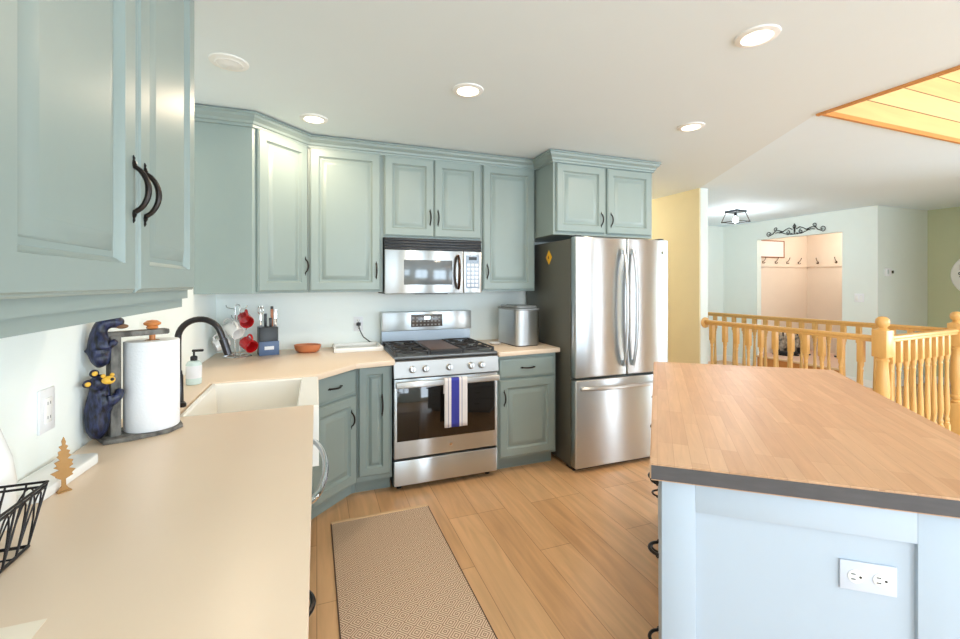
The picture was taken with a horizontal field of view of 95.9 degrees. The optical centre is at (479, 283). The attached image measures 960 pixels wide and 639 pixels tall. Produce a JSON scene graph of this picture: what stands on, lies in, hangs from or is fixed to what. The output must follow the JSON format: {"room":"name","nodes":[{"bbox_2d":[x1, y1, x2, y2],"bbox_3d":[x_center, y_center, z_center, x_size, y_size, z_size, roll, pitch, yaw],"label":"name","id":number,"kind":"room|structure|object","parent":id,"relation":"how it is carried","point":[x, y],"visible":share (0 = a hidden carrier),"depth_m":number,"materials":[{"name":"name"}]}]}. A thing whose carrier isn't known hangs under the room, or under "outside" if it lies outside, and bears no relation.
{"room":"kitchen","nodes":[
{"label":"kitchen","id":0,"kind":"room"},
{"bbox_2d":[0,287,215,481],"bbox_3d":[-0.749,0.187,-0.111,0.120,2.460,7.120,0,0,-21],"label":"wall","id":1,"kind":"structure","parent":0,"point":[31,363],"depth_m":1.22,"materials":[{"name":"white paint"}]},
{"bbox_2d":[37,386,54,435],"bbox_3d":[-1.158,0.339,1.159,0.009,0.115,0.072,0,0,-21],"label":"wall outlet","id":2,"kind":"object","parent":1,"relation":"attached to","point":[46,397],"visible":1,"depth_m":1.15,"materials":[{"name":"white plastic"}]},
{"bbox_2d":[44,396,51,423],"bbox_3d":[-1.156,0.339,1.160,0.004,0.066,0.033,0,0,-21],"label":"socket","id":3,"kind":"object","parent":2,"relation":"attached to","point":[47,399],"depth_m":1.16,"materials":[{"name":"white plastic"}]},
{"bbox_2d":[0,0,193,338],"bbox_3d":[-0.860,-0.482,0.880,0.366,1.106,0.973,0,0,-21],"label":"upper cabinet","id":4,"kind":"object","parent":1,"relation":"attached to","point":[97,96],"visible":1,"depth_m":0.74,"materials":[{"name":"green paint"}]},
{"bbox_2d":[216,242,548,352],"bbox_3d":[-0.373,0.187,3.771,3.560,2.460,0.120,0,0,-21],"label":"wall","id":5,"kind":"structure","parent":0,"point":[326,319],"depth_m":3.43,"materials":[{"name":"white paint"}]},
{"bbox_2d":[194,121,308,293],"bbox_3d":[-1.500,-0.454,2.949,0.629,1.038,0.620,0,0,-21],"label":"upper cabinet","id":6,"kind":"object","parent":5,"relation":"attached to","point":[251,184],"visible":0.99,"depth_m":2.65,"materials":[{"name":"green paint"}]},
{"bbox_2d":[194,104,534,170],"bbox_3d":[-0.653,-0.995,3.186,2.441,0.080,0.323,0,0,-29],"label":"crown molding","id":7,"kind":"structure","parent":6,"relation":"attached to","point":[202,113],"depth_m":3.10,"materials":[{"name":"green paint"}]},
{"bbox_2d":[308,147,382,291],"bbox_3d":[-1.016,-0.454,3.268,0.520,1.038,0.363,0,0,-21],"label":"upper cabinet","id":8,"kind":"object","parent":5,"relation":"attached to","point":[345,188],"visible":1,"depth_m":3.13,"materials":[{"name":"green paint"}]},
{"bbox_2d":[354,317,362,330],"bbox_3d":[-0.976,0.327,3.474,0.072,0.115,0.009,0,0,-21],"label":"wall outlet","id":9,"kind":"object","parent":5,"relation":"attached to","point":[356,319],"visible":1,"depth_m":3.47,"materials":[{"name":"white plastic"}]},
{"bbox_2d":[356,322,370,341],"bbox_3d":[-0.896,0.404,3.479,0.185,0.181,0.036,0,0,-21],"label":"power cord","id":10,"kind":"object","parent":9,"relation":"attached to","point":[358,324],"visible":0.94,"depth_m":3.45,"materials":[{"name":"black plastic"}]},
{"bbox_2d":[383,155,480,240],"bbox_3d":[-0.404,-0.659,3.499,0.783,0.627,0.363,0,0,-21],"label":"upper cabinet","id":11,"kind":"object","parent":5,"relation":"attached to","point":[423,198],"visible":1,"depth_m":3.34,"materials":[{"name":"green paint"}]},
{"bbox_2d":[378,237,481,293],"bbox_3d":[-0.398,-0.129,3.471,0.766,0.428,0.414,0,0,-21],"label":"microwave","id":12,"kind":"object","parent":11,"relation":"attached to","point":[410,265],"visible":1,"depth_m":3.32,"materials":[{"name":"silver metal"}]},
{"bbox_2d":[480,165,533,290],"bbox_3d":[0.192,-0.454,3.723,0.486,1.038,0.363,0,0,-21],"label":"upper cabinet","id":13,"kind":"object","parent":5,"relation":"attached to","point":[507,194],"visible":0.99,"depth_m":3.58,"materials":[{"name":"green paint"}]},
{"bbox_2d":[532,149,661,241],"bbox_3d":[0.936,-0.710,3.842,1.092,0.649,0.666,0,0,-21],"label":"upper cabinet","id":14,"kind":"object","parent":5,"relation":"attached to","point":[576,193],"visible":0.99,"depth_m":3.55,"materials":[{"name":"green paint"}]},
{"bbox_2d":[194,0,959,226],"bbox_3d":[3.191,-1.093,2.592,9.400,0.100,9.400,0,0,-21],"label":"ceiling","id":15,"kind":"structure","parent":0,"point":[613,78],"depth_m":2.24,"materials":[{"name":"white paint"}]},
{"bbox_2d":[208,52,248,71],"bbox_3d":[-1.183,-1.033,2.041,0.170,0.020,0.170,0,0,-21],"label":"recessed light","id":16,"kind":"object","parent":15,"relation":"in","point":[226,61],"visible":1,"depth_m":2.02,"materials":[{"name":"white"}]},
{"bbox_2d":[299,113,327,123],"bbox_3d":[-1.051,-1.038,2.741,0.170,0.010,0.170,0,0,-21],"label":"recessed light","id":17,"kind":"object","parent":15,"relation":"in","point":[311,118],"visible":1,"depth_m":2.73,"materials":[{"name":"white plastic"}]},
{"bbox_2d":[452,83,483,97],"bbox_3d":[-0.065,-1.038,2.337,0.170,0.010,0.170,0,0,-21],"label":"recessed light","id":18,"kind":"object","parent":15,"relation":"in","point":[467,90],"visible":1,"depth_m":2.33,"materials":[{"name":"white"}]},
{"bbox_2d":[677,122,704,131],"bbox_3d":[1.404,-1.038,2.881,0.170,0.010,0.170,0,0,-21],"label":"recessed light","id":19,"kind":"object","parent":15,"relation":"in","point":[691,126],"visible":1,"depth_m":2.87,"materials":[{"name":"white plastic"}]},
{"bbox_2d":[721,209,749,223],"bbox_3d":[3.666,-0.954,6.211,0.261,0.178,0.261,0,0,-21],"label":"ceiling fixture","id":20,"kind":"object","parent":15,"relation":"attached to","point":[735,211],"visible":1,"depth_m":6.19,"materials":[{"name":"black metal"}]},
{"bbox_2d":[734,24,781,47],"bbox_3d":[1.168,-1.038,1.826,0.170,0.010,0.170,0,0,-21],"label":"recessed light","id":21,"kind":"object","parent":15,"relation":"in","point":[758,35],"visible":1,"depth_m":1.81,"materials":[{"name":"white"}]},
{"bbox_2d":[308,360,950,638],"bbox_3d":[3.051,1.477,2.539,9.100,0.120,9.400,0,0,-21],"label":"floor","id":22,"kind":"structure","parent":0,"point":[547,549],"depth_m":2.35,"materials":[{"name":"brown wood"}]},
{"bbox_2d":[309,590,315,616],"bbox_3d":[-0.601,0.978,0.644,0.669,0.878,0.930,0,0,-21],"label":"base cabinet","id":23,"kind":"object","parent":22,"relation":"on","point":[312,597],"visible":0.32,"depth_m":0.87,"materials":[{"name":"black metal"}]},
{"bbox_2d":[312,438,328,503],"bbox_3d":[-0.854,0.980,1.393,0.694,0.874,0.610,0,0,-21],"label":"dishwasher","id":24,"kind":"object","parent":22,"relation":"on","point":[325,470],"visible":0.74,"depth_m":1.44,"materials":[{"name":"silver metal"}]},
{"bbox_2d":[311,369,355,519],"bbox_3d":[-1.285,0.978,2.795,0.922,0.878,1.058,0,0,-21],"label":"base cabinet","id":25,"kind":"object","parent":22,"relation":"on","point":[337,393],"visible":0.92,"depth_m":2.68,"materials":[{"name":"green paint"}]},
{"bbox_2d":[0,347,394,638],"bbox_3d":[-0.622,0.520,1.368,1.157,0.034,4.198,0,0,-21],"label":"countertop","id":26,"kind":"structure","parent":25,"relation":"on","point":[200,529],"depth_m":0.88,"materials":[{"name":"beige stone"}]},
{"bbox_2d":[0,429,16,532],"bbox_3d":[-1.005,0.391,0.880,0.088,0.225,0.088,0,0,-21],"label":"ceramic vase","id":27,"kind":"object","parent":26,"relation":"on","point":[8,476],"visible":0.73,"depth_m":0.89,"materials":[{"name":"white ceramic"}]},
{"bbox_2d":[0,618,46,638],"bbox_3d":[-0.694,0.503,0.426,0.242,0.001,0.386,0,0,-21],"label":"paper sheet","id":28,"kind":"object","parent":26,"relation":"on","point":[27,630],"visible":1,"depth_m":0.63,"materials":[{"name":"beige paper"}]},
{"bbox_2d":[0,480,48,573],"bbox_3d":[-0.873,0.449,0.658,0.165,0.108,0.391,0,0,-21],"label":"wire basket","id":29,"kind":"object","parent":26,"relation":"on","point":[21,502],"visible":1,"depth_m":0.81,"materials":[{"name":"grey metal"}]},
{"bbox_2d":[17,453,97,504],"bbox_3d":[-1.081,0.490,1.094,0.092,0.026,0.250,0,0,-17],"label":"cutting board","id":30,"kind":"object","parent":26,"relation":"on","point":[82,463],"visible":0.5,"depth_m":1.09,"materials":[{"name":"white"}]},
{"bbox_2d":[50,437,75,493],"bbox_3d":[-1.007,0.437,1.046,0.020,0.132,0.046,0,0,27],"label":"tree figurine","id":31,"kind":"object","parent":26,"relation":"on","point":[63,465],"visible":1,"depth_m":1.05,"materials":[{"name":"brown wood"}]},
{"bbox_2d":[82,318,182,444],"bbox_3d":[-1.154,0.295,1.443,0.169,0.417,0.273,0,0,36],"label":"paper towel holder","id":32,"kind":"object","parent":26,"relation":"on","point":[102,408],"visible":0.91,"depth_m":1.36,"materials":[{"name":"grey wood"}]},
{"bbox_2d":[123,337,179,432],"bbox_3d":[-1.124,0.341,1.485,0.156,0.296,0.156,0,0,-21],"label":"paper towel roll","id":33,"kind":"object","parent":32,"relation":"on","point":[151,368],"visible":0.98,"depth_m":1.42,"materials":[{"name":"white paper"}]},
{"bbox_2d":[180,402,185,407],"bbox_3d":[-1.212,0.495,1.766,0.026,0.017,0.026,0,0,-21],"label":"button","id":34,"kind":"object","parent":26,"relation":"on","point":[182,404],"visible":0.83,"depth_m":1.76,"materials":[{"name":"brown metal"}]},
{"bbox_2d":[186,349,203,384],"bbox_3d":[-1.430,0.417,2.165,0.069,0.172,0.069,0,0,29],"label":"soap dispenser","id":35,"kind":"object","parent":26,"relation":"on","point":[194,366],"visible":1,"depth_m":2.14,"materials":[{"name":"white plastic"}]},
{"bbox_2d":[186,360,201,384],"bbox_3d":[-1.430,0.444,2.165,0.068,0.118,0.068,0,0,-21],"label":"bottle","id":36,"kind":"object","parent":35,"relation":"attached to","point":[193,367],"depth_m":2.14,"materials":[{"name":"white plastic"}]},
{"bbox_2d":[175,316,231,402],"bbox_3d":[-1.167,0.321,1.810,0.228,0.364,0.082,0,0,-17],"label":"kitchen faucet","id":37,"kind":"object","parent":26,"relation":"on","point":[224,343],"visible":0.66,"depth_m":1.81,"materials":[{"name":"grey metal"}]},
{"bbox_2d":[222,304,251,358],"bbox_3d":[-1.660,0.323,2.965,0.180,0.361,0.180,0,0,-1],"label":"mug tree","id":38,"kind":"object","parent":26,"relation":"on","point":[239,355],"visible":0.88,"depth_m":2.96,"materials":[{"name":"silver metal"}]},
{"bbox_2d":[211,334,230,351],"bbox_3d":[-1.747,0.400,2.924,0.085,0.128,0.114,0,0,44],"label":"coffee mug","id":39,"kind":"object","parent":38,"relation":"hanging from","point":[216,345],"visible":0.59,"depth_m":2.89,"materials":[{"name":"white ceramic"}]},
{"bbox_2d":[221,318,238,335],"bbox_3d":[-1.742,0.306,3.035,0.118,0.128,0.085,0,0,-9],"label":"coffee mug","id":40,"kind":"object","parent":38,"relation":"hanging from","point":[223,326],"visible":0.42,"depth_m":3.02,"materials":[{"name":"white ceramic"}]},
{"bbox_2d":[225,321,244,338],"bbox_3d":[-1.622,0.308,2.862,0.117,0.126,0.085,0,0,24],"label":"coffee mug","id":41,"kind":"object","parent":38,"relation":"hanging from","point":[233,329],"visible":1,"depth_m":2.84,"materials":[{"name":"white ceramic"}]},
{"bbox_2d":[237,309,253,327],"bbox_3d":[-1.578,0.236,2.911,0.085,0.127,0.110,0,0,-44],"label":"coffee mug","id":42,"kind":"object","parent":38,"relation":"hanging from","point":[245,320],"visible":1,"depth_m":2.91,"materials":[{"name":"red ceramic"}]},
{"bbox_2d":[239,334,257,352],"bbox_3d":[-1.566,0.404,2.932,0.111,0.127,0.085,0,0,33],"label":"coffee mug","id":43,"kind":"object","parent":38,"relation":"hanging from","point":[248,344],"visible":1,"depth_m":2.92,"materials":[{"name":"red ceramic"}]},
{"bbox_2d":[180,376,318,466],"bbox_3d":[-1.016,0.635,2.000,0.508,0.254,0.600,0,0,-21],"label":"farmhouse sink","id":44,"kind":"object","parent":26,"relation":"in","point":[217,398],"visible":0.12,"depth_m":2.20,"materials":[{"name":"white ceramic"}]},
{"bbox_2d":[257,326,278,355],"bbox_3d":[-1.502,0.406,3.065,0.128,0.195,0.124,0,0,-35],"label":"knife block","id":45,"kind":"object","parent":26,"relation":"on","point":[267,337],"visible":0.97,"depth_m":3.02,"materials":[{"name":"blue plastic"}]},
{"bbox_2d":[257,306,263,326],"bbox_3d":[-1.540,0.235,3.042,0.042,0.147,0.007,0,0,-35],"label":"scissors","id":46,"kind":"object","parent":45,"relation":"on","point":[260,313],"visible":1,"depth_m":3.04,"materials":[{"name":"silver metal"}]},
{"bbox_2d":[264,313,266,326],"bbox_3d":[-1.524,0.262,3.077,0.019,0.093,0.013,0,0,-35],"label":"kitchen knife","id":47,"kind":"object","parent":45,"relation":"on","point":[265,314],"visible":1,"depth_m":3.07,"materials":[{"name":"black plastic"}]},
{"bbox_2d":[270,306,272,325],"bbox_3d":[-1.490,0.237,3.101,0.019,0.143,0.013,0,0,-34],"label":"kitchen knife","id":48,"kind":"object","parent":45,"relation":"on","point":[271,307],"visible":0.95,"depth_m":3.10,"materials":[{"name":"orange metal"}]},
{"bbox_2d":[274,309,276,325],"bbox_3d":[-1.462,0.247,3.095,0.019,0.123,0.013,0,0,-35],"label":"kitchen knife","id":49,"kind":"object","parent":45,"relation":"on","point":[275,310],"visible":1,"depth_m":3.09,"materials":[{"name":"silver metal"}]},
{"bbox_2d":[294,343,320,352],"bbox_3d":[-1.258,0.475,3.159,0.190,0.057,0.136,0,0,-1],"label":"wooden bowl","id":50,"kind":"object","parent":26,"relation":"on","point":[304,347],"visible":1,"depth_m":3.11,"materials":[{"name":"orange wood"}]},
{"bbox_2d":[333,342,382,352],"bbox_3d":[-0.934,0.487,3.303,0.350,0.032,0.290,0,0,-21],"label":"serving tray","id":51,"kind":"object","parent":26,"relation":"on","point":[361,346],"visible":1,"depth_m":3.23,"materials":[{"name":"white ceramic"}]},
{"bbox_2d":[355,366,391,491],"bbox_3d":[-0.810,0.978,3.175,0.232,0.878,0.682,0,0,-21],"label":"base cabinet","id":52,"kind":"object","parent":22,"relation":"on","point":[373,384],"visible":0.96,"depth_m":2.89,"materials":[{"name":"green paint"}]},
{"bbox_2d":[331,504,497,638],"bbox_3d":[-0.273,1.413,1.798,0.586,0.008,1.858,0,0,-21],"label":"kitchen rug","id":53,"kind":"object","parent":22,"relation":"on","point":[398,576],"visible":1,"depth_m":2.04,"materials":[{"name":"beige fabric"}]},
{"bbox_2d":[380,310,499,488],"bbox_3d":[-0.331,0.825,3.324,0.760,1.185,0.715,0,0,-21],"label":"gas range","id":54,"kind":"object","parent":22,"relation":"on","point":[426,348],"visible":1,"depth_m":3.07,"materials":[{"name":"silver metal"}]},
{"bbox_2d":[382,342,496,359],"bbox_3d":[-0.332,0.508,3.326,0.760,0.018,0.600,0,0,-21],"label":"cooktop","id":55,"kind":"object","parent":54,"relation":"in","point":[482,352],"depth_m":3.09,"materials":[{"name":"silver metal"}]},
{"bbox_2d":[443,376,466,427],"bbox_3d":[-0.171,0.824,3.012,0.166,0.340,0.034,0,0,-21],"label":"dish towel","id":56,"kind":"object","parent":54,"relation":"hanging from","point":[454,388],"visible":1,"depth_m":3.00,"materials":[{"name":"white fabric"}]},
{"bbox_2d":[495,352,554,468],"bbox_3d":[0.254,0.978,3.576,0.505,0.878,0.682,0,0,-21],"label":"base cabinet","id":57,"kind":"object","parent":22,"relation":"on","point":[526,384],"visible":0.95,"depth_m":3.29,"materials":[{"name":"green paint"}]},
{"bbox_2d":[477,339,559,356],"bbox_3d":[0.269,0.520,3.576,0.535,0.034,0.693,0,0,-21],"label":"countertop","id":58,"kind":"structure","parent":57,"relation":"on","point":[502,349],"depth_m":3.34,"materials":[{"name":"beige stone"}]},
{"bbox_2d":[489,342,500,344],"bbox_3d":[0.123,0.496,3.573,0.106,0.014,0.106,0,0,-21],"label":"spoon rest","id":59,"kind":"object","parent":58,"relation":"on","point":[491,343],"visible":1,"depth_m":3.54,"materials":[{"name":"white ceramic"}]},
{"bbox_2d":[498,304,538,346],"bbox_3d":[0.318,0.340,3.614,0.232,0.326,0.358,0,0,-25],"label":"ice maker","id":60,"kind":"object","parent":58,"relation":"on","point":[518,323],"visible":1,"depth_m":3.47,"materials":[{"name":"metal"}]},
{"bbox_2d":[526,235,667,470],"bbox_3d":[0.989,0.528,3.712,0.878,1.779,0.896,0,0,-21],"label":"refrigerator","id":61,"kind":"object","parent":22,"relation":"on","point":[602,301],"visible":0.86,"depth_m":3.35,"materials":[{"name":"silver metal"}]},
{"bbox_2d":[546,251,551,263],"bbox_3d":[0.569,-0.213,3.581,0.004,0.119,0.099,0,0,-21],"label":"magnet","id":62,"kind":"object","parent":61,"relation":"attached to","point":[548,257],"visible":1,"depth_m":3.58,"materials":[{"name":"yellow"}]},
{"bbox_2d":[701,316,893,398],"bbox_3d":[2.764,0.833,3.995,0.116,1.168,1.644,0,0,-21],"label":"stair railing","id":63,"kind":"object","parent":22,"relation":"on","point":[881,339],"visible":0.38,"depth_m":3.65,"materials":[{"name":"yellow wood"}]},
{"bbox_2d":[648,361,959,638],"bbox_3d":[1.220,0.952,1.807,0.949,0.930,1.750,0,0,22],"label":"kitchen island","id":64,"kind":"object","parent":22,"relation":"on","point":[766,478],"visible":1,"depth_m":1.15,"materials":[{"name":"white paint"}]},
{"bbox_2d":[839,558,896,597],"bbox_3d":[0.948,0.720,1.059,0.115,0.072,0.009,0,0,17],"label":"island outlet","id":65,"kind":"object","parent":64,"relation":"attached to","point":[873,578],"visible":1,"depth_m":1.06,"materials":[{"name":"white plastic"}]},
{"bbox_2d":[848,569,863,583],"bbox_3d":[0.923,0.720,1.063,0.033,0.033,0.004,0,0,17],"label":"socket","id":66,"kind":"object","parent":65,"relation":"attached to","point":[855,576],"depth_m":1.06,"materials":[{"name":"white plastic"}]},
{"bbox_2d":[873,574,889,587],"bbox_3d":[0.972,0.720,1.048,0.033,0.033,0.004,0,0,17],"label":"socket","id":67,"kind":"object","parent":65,"relation":"attached to","point":[879,580],"depth_m":1.05,"materials":[{"name":"white plastic"}]},
{"bbox_2d":[708,312,946,420],"bbox_3d":[3.670,0.909,4.999,0.061,1.015,2.477,0,0,-25],"label":"stair railing","id":68,"kind":"object","parent":22,"relation":"on","point":[843,324],"visible":0.23,"depth_m":4.84,"materials":[{"name":"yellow wood"}]},
{"bbox_2d":[889,311,959,434],"bbox_3d":[3.679,0.833,3.572,1.297,1.167,0.096,0,0,-26],"label":"stair railing","id":69,"kind":"object","parent":22,"relation":"on","point":[927,346],"visible":0.66,"depth_m":3.62,"materials":[{"name":"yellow wood"}]},
{"bbox_2d":[650,188,707,363],"bbox_3d":[2.052,0.187,5.842,0.120,2.460,2.313,0,0,-21],"label":"wall","id":70,"kind":"structure","parent":0,"point":[675,217],"depth_m":4.91,"materials":[{"name":"paint"}]},
{"bbox_2d":[708,226,723,355],"bbox_3d":[3.128,0.187,7.537,3.090,2.460,0.100,0,0,-21],"label":"wall","id":71,"kind":"structure","parent":0,"point":[715,233],"depth_m":7.94,"materials":[{"name":"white paint"}]},
{"bbox_2d":[708,355,722,360],"bbox_3d":[3.094,1.367,7.461,2.972,0.100,0.018,0,0,-21],"label":"baseboard","id":72,"kind":"structure","parent":71,"relation":"attached to","point":[719,357],"depth_m":7.93,"materials":[{"name":"white wood"}]},
{"bbox_2d":[756,350,838,372],"bbox_3d":[5.647,1.322,6.936,1.460,0.190,1.700,0,0,-21],"label":"floor","id":73,"kind":"structure","parent":0,"point":[782,359],"depth_m":7.00,"materials":[{"name":"wood"}]},
{"bbox_2d":[772,349,787,355],"bbox_3d":[5.163,1.182,7.427,0.090,0.100,0.260,0,0,-32],"label":"shoe","id":74,"kind":"object","parent":73,"relation":"on","point":[783,353],"visible":0.42,"depth_m":7.37,"materials":[{"name":"black plastic"}]},
{"bbox_2d":[779,332,786,350],"bbox_3d":[5.363,1.019,7.663,0.261,0.426,0.101,0,0,-26],"label":"tote bag","id":75,"kind":"object","parent":73,"relation":"on","point":[782,339],"visible":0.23,"depth_m":7.59,"materials":[{"name":"black"}]},
{"bbox_2d":[784,348,798,355],"bbox_3d":[5.340,1.182,7.440,0.090,0.100,0.260,0,0,-21],"label":"shoe","id":76,"kind":"object","parent":73,"relation":"on","point":[796,353],"visible":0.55,"depth_m":7.35,"materials":[{"name":"black plastic"}]},
{"bbox_2d":[795,334,799,350],"bbox_3d":[5.688,1.019,7.764,0.261,0.426,0.101,0,0,-26],"label":"tote bag","id":77,"kind":"object","parent":73,"relation":"on","point":[797,338],"visible":0.17,"depth_m":7.68,"materials":[{"name":"black"}]},
{"bbox_2d":[761,232,841,353],"bbox_3d":[5.755,0.187,6.977,1.430,2.460,1.900,0,0,-21],"label":"wall","id":78,"kind":"structure","parent":0,"point":[810,293],"depth_m":7.76,"materials":[{"name":"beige paint"}]},
{"bbox_2d":[761,240,784,257],"bbox_3d":[5.071,-0.603,7.616,0.800,0.304,0.022,0,0,-21],"label":"framed board","id":79,"kind":"object","parent":78,"relation":"attached to","point":[769,248],"visible":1,"depth_m":7.65,"materials":[{"name":"beige"}]},
{"bbox_2d":[761,264,841,267],"bbox_3d":[5.711,-0.305,6.966,1.320,0.045,1.690,0,0,-21],"label":"hook rail","id":80,"kind":"object","parent":78,"relation":"attached to","point":[762,265],"visible":0.42,"depth_m":7.75,"materials":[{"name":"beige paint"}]},
{"bbox_2d":[724,205,881,380],"bbox_3d":[4.959,0.187,6.918,0.100,2.460,2.350,0,0,-21],"label":"wall","id":81,"kind":"structure","parent":0,"point":[861,228],"depth_m":6.24,"materials":[{"name":"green paint"}]},
{"bbox_2d":[767,223,825,236],"bbox_3d":[4.939,-0.854,6.803,0.020,0.178,0.895,0,0,-21],"label":"wall decor","id":82,"kind":"object","parent":81,"relation":"attached to","point":[794,225],"visible":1,"depth_m":6.79,"materials":[{"name":"black metal"}]},
{"bbox_2d":[726,355,950,387],"bbox_3d":[5.822,1.367,6.121,1.188,0.100,4.450,0,0,-21],"label":"baseboard","id":83,"kind":"structure","parent":81,"relation":"attached to","point":[867,383],"depth_m":6.06,"materials":[{"name":"white wood"}]},
{"bbox_2d":[854,294,863,301],"bbox_3d":[5.248,0.202,5.995,0.010,0.116,0.116,0,0,-21],"label":"light switch","id":84,"kind":"object","parent":81,"relation":"attached to","point":[857,297],"visible":1,"depth_m":6.00,"materials":[{"name":"white plastic"}]},
{"bbox_2d":[833,70,959,138],"bbox_3d":[3.629,-1.761,3.245,3.316,1.444,0.012,0,0,-21],"label":"skylight","id":85,"kind":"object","parent":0,"point":[932,105],"depth_m":3.05,"materials":[{"name":"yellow wood"}]},
{"bbox_2d":[816,65,959,143],"bbox_3d":[4.147,-1.087,1.865,3.324,0.112,2.967,0,0,-21],"label":"trim","id":86,"kind":"structure","parent":85,"relation":"attached to","point":[828,113],"depth_m":2.71,"materials":[{"name":"brown wood"}]},
{"bbox_2d":[882,206,927,378],"bbox_3d":[5.904,0.187,6.071,1.070,2.460,0.100,0,0,-21],"label":"wall","id":87,"kind":"structure","parent":0,"point":[904,230],"depth_m":6.01,"materials":[{"name":"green paint"}]},
{"bbox_2d":[885,268,893,275],"bbox_3d":[5.556,-0.150,5.874,0.170,0.105,0.024,0,0,-21],"label":"thermostat","id":88,"kind":"object","parent":87,"relation":"attached to","point":[888,271],"visible":1,"depth_m":5.85,"materials":[{"name":"white plastic"}]},
{"bbox_2d":[928,207,959,376],"bbox_3d":[6.881,0.187,2.726,1.800,2.460,7.050,0,0,-21],"label":"wall","id":89,"kind":"structure","parent":0,"point":[943,224],"depth_m":6.07,"materials":[{"name":"green paint"}]},
{"bbox_2d":[950,259,959,290],"bbox_3d":[6.600,-0.113,5.698,0.029,0.600,0.600,0,0,-21],"label":"wall clock","id":90,"kind":"object","parent":89,"relation":"attached to","point":[955,271],"visible":1,"depth_m":5.92,"materials":[{"name":"white"}]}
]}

